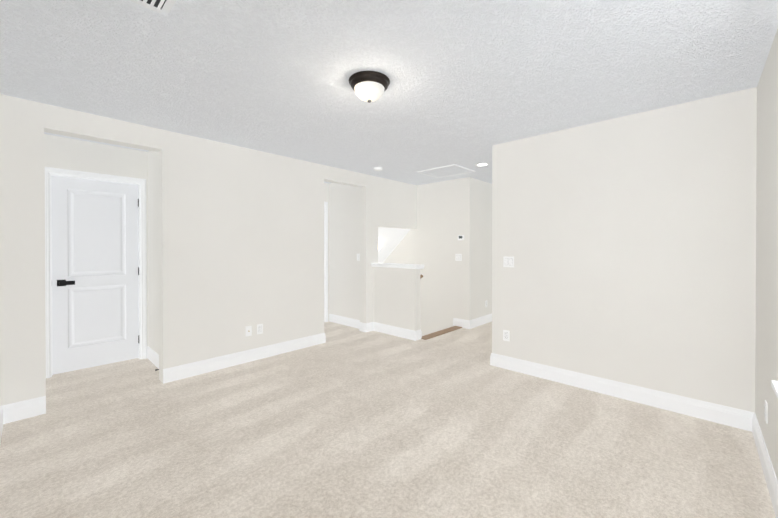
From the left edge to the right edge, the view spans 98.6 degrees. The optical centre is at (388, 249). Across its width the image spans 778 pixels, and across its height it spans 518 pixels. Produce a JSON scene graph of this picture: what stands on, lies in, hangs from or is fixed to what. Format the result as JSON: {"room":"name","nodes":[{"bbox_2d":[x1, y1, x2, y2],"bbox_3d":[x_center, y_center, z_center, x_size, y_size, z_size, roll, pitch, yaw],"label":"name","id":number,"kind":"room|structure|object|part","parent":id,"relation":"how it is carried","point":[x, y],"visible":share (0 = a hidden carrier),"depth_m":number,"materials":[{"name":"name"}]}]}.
{"room":"empty loft room","nodes":[
{"label":"empty loft room","id":0,"kind":"room"},
{"bbox_2d":[44,134,143,178],"bbox_3d":[-3.235,0.066,3.661,0.140,2.440,1.240,0,0,43],"label":"wall","id":1,"kind":"structure","parent":0,"point":[72,154],"depth_m":3.60,"materials":[{"name":"beige paint"}]},
{"bbox_2d":[45,167,146,377],"bbox_3d":[-3.201,0.230,3.676,0.168,2.113,0.859,0,0,43],"label":"closet door","id":2,"kind":"structure","parent":1,"relation":"in","point":[95,259],"depth_m":3.63,"materials":[{"name":"white wood"}]},
{"bbox_3d":[-3.326,0.346,3.456,0.049,0.042,0.116,0,0,43],"label":"handle","id":3,"kind":"part","parent":2,"relation":"part of","materials":[{"name":"black metal"}]},
{"bbox_2d":[144,151,158,354],"bbox_3d":[-2.487,0.066,3.702,0.840,2.440,0.160,0,0,43],"label":"wall","id":4,"kind":"structure","parent":0,"point":[150,157],"depth_m":3.82,"materials":[{"name":"beige paint"}]},
{"bbox_2d":[147,346,158,368],"bbox_3d":[-2.544,1.218,3.668,0.869,0.136,0.017,0,0,43],"label":"baseboard","id":5,"kind":"structure","parent":4,"relation":"attached to","point":[152,355],"depth_m":3.77,"materials":[{"name":"white wood"}]},
{"bbox_2d":[0,94,416,405],"bbox_3d":[-1.232,0.063,4.330,0.140,2.440,4.965,0,0,43],"label":"wall","id":6,"kind":"structure","parent":0,"point":[241,238],"depth_m":3.50,"materials":[{"name":"beige paint"}]},
{"bbox_2d":[0,404,7,443],"bbox_3d":[-1.379,1.232,1.090,4.070,0.136,0.015,0,0,43],"label":"baseboard","id":7,"kind":"structure","parent":6,"relation":"attached to","point":[4,408],"depth_m":2.47,"materials":[{"name":"white wood"}]},
{"bbox_2d":[163,333,325,383],"bbox_3d":[-1.523,1.217,3.910,0.015,0.136,1.902,0,0,43],"label":"baseboard","id":8,"kind":"structure","parent":6,"relation":"attached to","point":[179,372],"depth_m":3.72,"materials":[{"name":"white wood"}]},
{"bbox_2d":[246,326,251,336],"bbox_3d":[-1.601,0.934,3.822,0.019,0.115,0.070,0,0,43],"label":"outlet","id":9,"kind":"object","parent":6,"relation":"attached to","point":[248,330],"visible":1,"depth_m":3.82,"materials":[{"name":"white plastic"}]},
{"bbox_2d":[257,324,262,333],"bbox_3d":[-1.514,0.933,3.923,0.008,0.115,0.070,0,0,43],"label":"electrical outlet","id":10,"kind":"object","parent":6,"relation":"attached to","point":[259,328],"visible":1,"depth_m":3.92,"materials":[{"name":"white plastic"}]},
{"bbox_2d":[324,183,327,201],"bbox_3d":[-1.479,0.056,5.589,0.140,2.440,1.080,0,0,43],"label":"wall","id":11,"kind":"structure","parent":0,"point":[325,184],"depth_m":5.88,"materials":[{"name":"beige paint"}]},
{"bbox_2d":[324,202,327,321],"bbox_3d":[-1.415,0.219,5.646,0.157,2.113,0.836,0,0,43],"label":"hall door","id":12,"kind":"structure","parent":11,"relation":"in","point":[325,261],"depth_m":5.87,"materials":[{"name":"white wood"}]},
{"bbox_3d":[-1.421,0.246,5.652,0.140,2.060,0.730,0,0,43],"label":"frame","id":13,"kind":"part","parent":12,"relation":"part of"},
{"bbox_2d":[328,183,423,330],"bbox_3d":[-1.335,0.052,6.345,4.820,2.440,0.225,0,0,43],"label":"wall","id":14,"kind":"structure","parent":0,"point":[343,201],"depth_m":5.46,"materials":[{"name":"beige paint"}]},
{"bbox_2d":[329,314,363,331],"bbox_3d":[-0.736,1.208,5.630,0.899,0.136,0.015,0,0,43],"label":"baseboard","id":15,"kind":"structure","parent":14,"relation":"attached to","point":[355,323],"depth_m":5.59,"materials":[{"name":"white wood"}]},
{"bbox_2d":[368,322,419,340],"bbox_3d":[0.062,1.211,4.986,0.866,0.136,0.060,0,0,43],"label":"baseboard","id":16,"kind":"structure","parent":14,"relation":"attached to","point":[372,326],"depth_m":4.95,"materials":[{"name":"white wood"}]},
{"bbox_2d":[0,321,775,517],"bbox_3d":[0.532,1.409,4.190,5.779,0.250,7.435,0,0,43],"label":"floor","id":17,"kind":"structure","parent":0,"point":[344,421],"depth_m":2.21,"materials":[{"name":"carpet"}]},
{"bbox_2d":[0,0,777,184],"bbox_3d":[-0.383,-1.236,5.028,8.279,0.150,7.435,0,0,43],"label":"ceiling","id":18,"kind":"structure","parent":0,"point":[472,82],"depth_m":2.09,"materials":[{"name":"white paint"}]},
{"bbox_2d":[130,0,175,15],"bbox_3d":[-1.077,-1.133,1.418,0.305,0.018,0.305,0,0,43],"label":"ceiling vent","id":19,"kind":"object","parent":18,"relation":"in","point":[163,7],"visible":1,"depth_m":1.55,"materials":[{"name":"white metal"}]},
{"bbox_2d":[349,71,389,102],"bbox_3d":[-0.134,-1.074,2.280,0.281,0.145,0.281,0,0,43],"label":"ceiling light","id":20,"kind":"object","parent":18,"relation":"attached to","point":[369,86],"visible":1,"depth_m":2.20,"materials":[{"name":"white glass"}]},
{"bbox_3d":[-0.134,-1.058,2.280,0.206,0.080,0.206,0,0,43],"label":"glass","id":21,"kind":"part","parent":20,"relation":"part of","materials":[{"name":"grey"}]},
{"bbox_2d":[373,167,382,170],"bbox_3d":[-0.157,-1.142,4.771,0.132,0.035,0.132,0,0,43],"label":"smoke detector","id":22,"kind":"object","parent":18,"relation":"attached to","point":[377,168],"visible":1,"depth_m":4.73,"materials":[{"name":"white plastic"}]},
{"bbox_2d":[417,164,474,177],"bbox_3d":[0.842,-1.153,4.956,0.654,0.014,0.554,0,0,43],"label":"panel","id":23,"kind":"object","parent":18,"relation":"attached to","point":[446,171],"visible":1,"depth_m":4.93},
{"bbox_2d":[378,227,410,262],"bbox_3d":[-0.749,0.544,6.588,2.229,2.167,1.003,0,0,43],"label":"wall","id":24,"kind":"structure","parent":0,"point":[390,239],"depth_m":6.15,"materials":[{"name":"white paint"}]},
{"bbox_2d":[383,177,474,335],"bbox_3d":[-0.869,1.575,6.723,4.997,5.490,1.260,0,0,43],"label":"wall","id":25,"kind":"structure","parent":0,"point":[448,213],"depth_m":5.71,"materials":[{"name":"beige paint"}]},
{"bbox_2d":[421,326,461,339],"bbox_3d":[-0.484,2.737,6.353,3.677,2.959,0.997,0,0,43],"label":"staircase","id":26,"kind":"structure","parent":25,"relation":"attached to","point":[437,333],"depth_m":5.09,"materials":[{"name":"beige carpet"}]},
{"bbox_2d":[455,254,461,260],"bbox_3d":[1.143,0.129,5.503,0.116,0.115,0.010,0,0,43],"label":"light switch","id":27,"kind":"object","parent":25,"relation":"attached to","point":[458,257],"visible":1,"depth_m":5.50,"materials":[{"name":"white plastic"}]},
{"bbox_2d":[458,235,463,239],"bbox_3d":[1.177,-0.191,5.461,0.116,0.084,0.023,0,0,43],"label":"thermostat","id":28,"kind":"object","parent":25,"relation":"attached to","point":[460,237],"visible":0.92,"depth_m":5.45,"materials":[{"name":"white plastic"}]},
{"bbox_2d":[475,179,491,318],"bbox_3d":[2.046,0.052,6.281,0.140,2.440,2.020,0,0,43],"label":"wall","id":29,"kind":"structure","parent":0,"point":[483,190],"depth_m":5.71,"materials":[{"name":"beige paint"}]},
{"bbox_2d":[468,313,491,328],"bbox_3d":[2.040,1.205,6.167,0.015,0.136,2.205,0,0,43],"label":"baseboard","id":30,"kind":"structure","parent":29,"relation":"attached to","point":[473,323],"depth_m":5.60,"materials":[{"name":"white wood"}]},
{"bbox_2d":[504,87,756,412],"bbox_3d":[1.974,0.070,3.040,1.830,2.440,0.140,0,0,43],"label":"wall","id":31,"kind":"structure","parent":0,"point":[628,243],"depth_m":2.80,"materials":[{"name":"beige paint"}]},
{"bbox_2d":[503,330,509,340],"bbox_3d":[1.264,0.929,3.604,0.070,0.115,0.008,0,0,43],"label":"electrical outlet","id":32,"kind":"object","parent":31,"relation":"attached to","point":[506,335],"visible":1,"depth_m":3.60,"materials":[{"name":"white plastic"}]},
{"bbox_2d":[503,256,513,266],"bbox_3d":[1.282,0.133,3.582,0.116,0.115,0.010,0,0,43],"label":"light switch","id":33,"kind":"object","parent":31,"relation":"attached to","point":[508,261],"visible":1,"depth_m":3.58,"materials":[{"name":"white plastic"}]},
{"bbox_2d":[490,353,747,430],"bbox_3d":[1.856,1.222,3.050,1.950,0.136,0.015,0,0,43],"label":"baseboard","id":34,"kind":"structure","parent":31,"relation":"attached to","point":[692,407],"depth_m":2.84,"materials":[{"name":"white wood"}]},
{"bbox_2d":[755,29,777,480],"bbox_3d":[1.449,0.081,1.031,0.140,2.440,3.794,0,0,43],"label":"wall","id":35,"kind":"structure","parent":0,"point":[766,356],"depth_m":1.95,"materials":[{"name":"beige paint"}]},
{"bbox_2d":[748,411,777,517],"bbox_3d":[1.355,1.233,1.050,0.015,0.136,3.624,0,0,43],"label":"baseboard","id":36,"kind":"structure","parent":35,"relation":"attached to","point":[753,425],"depth_m":1.91,"materials":[{"name":"white wood"}]},
{"bbox_2d":[764,400,767,423],"bbox_3d":[2.209,0.951,1.960,0.008,0.115,0.070,0,0,43],"label":"electrical outlet","id":37,"kind":"object","parent":35,"relation":"attached to","point":[766,411],"visible":0.98,"depth_m":1.94,"materials":[{"name":"white plastic"}]},
{"bbox_2d":[771,380,777,397],"bbox_3d":[1.324,0.657,0.998,0.072,0.032,1.680,0,0,43],"label":"window sill","id":38,"kind":"structure","parent":35,"relation":"attached to","point":[774,384],"depth_m":1.58,"materials":[{"name":"white wood"}]}
]}

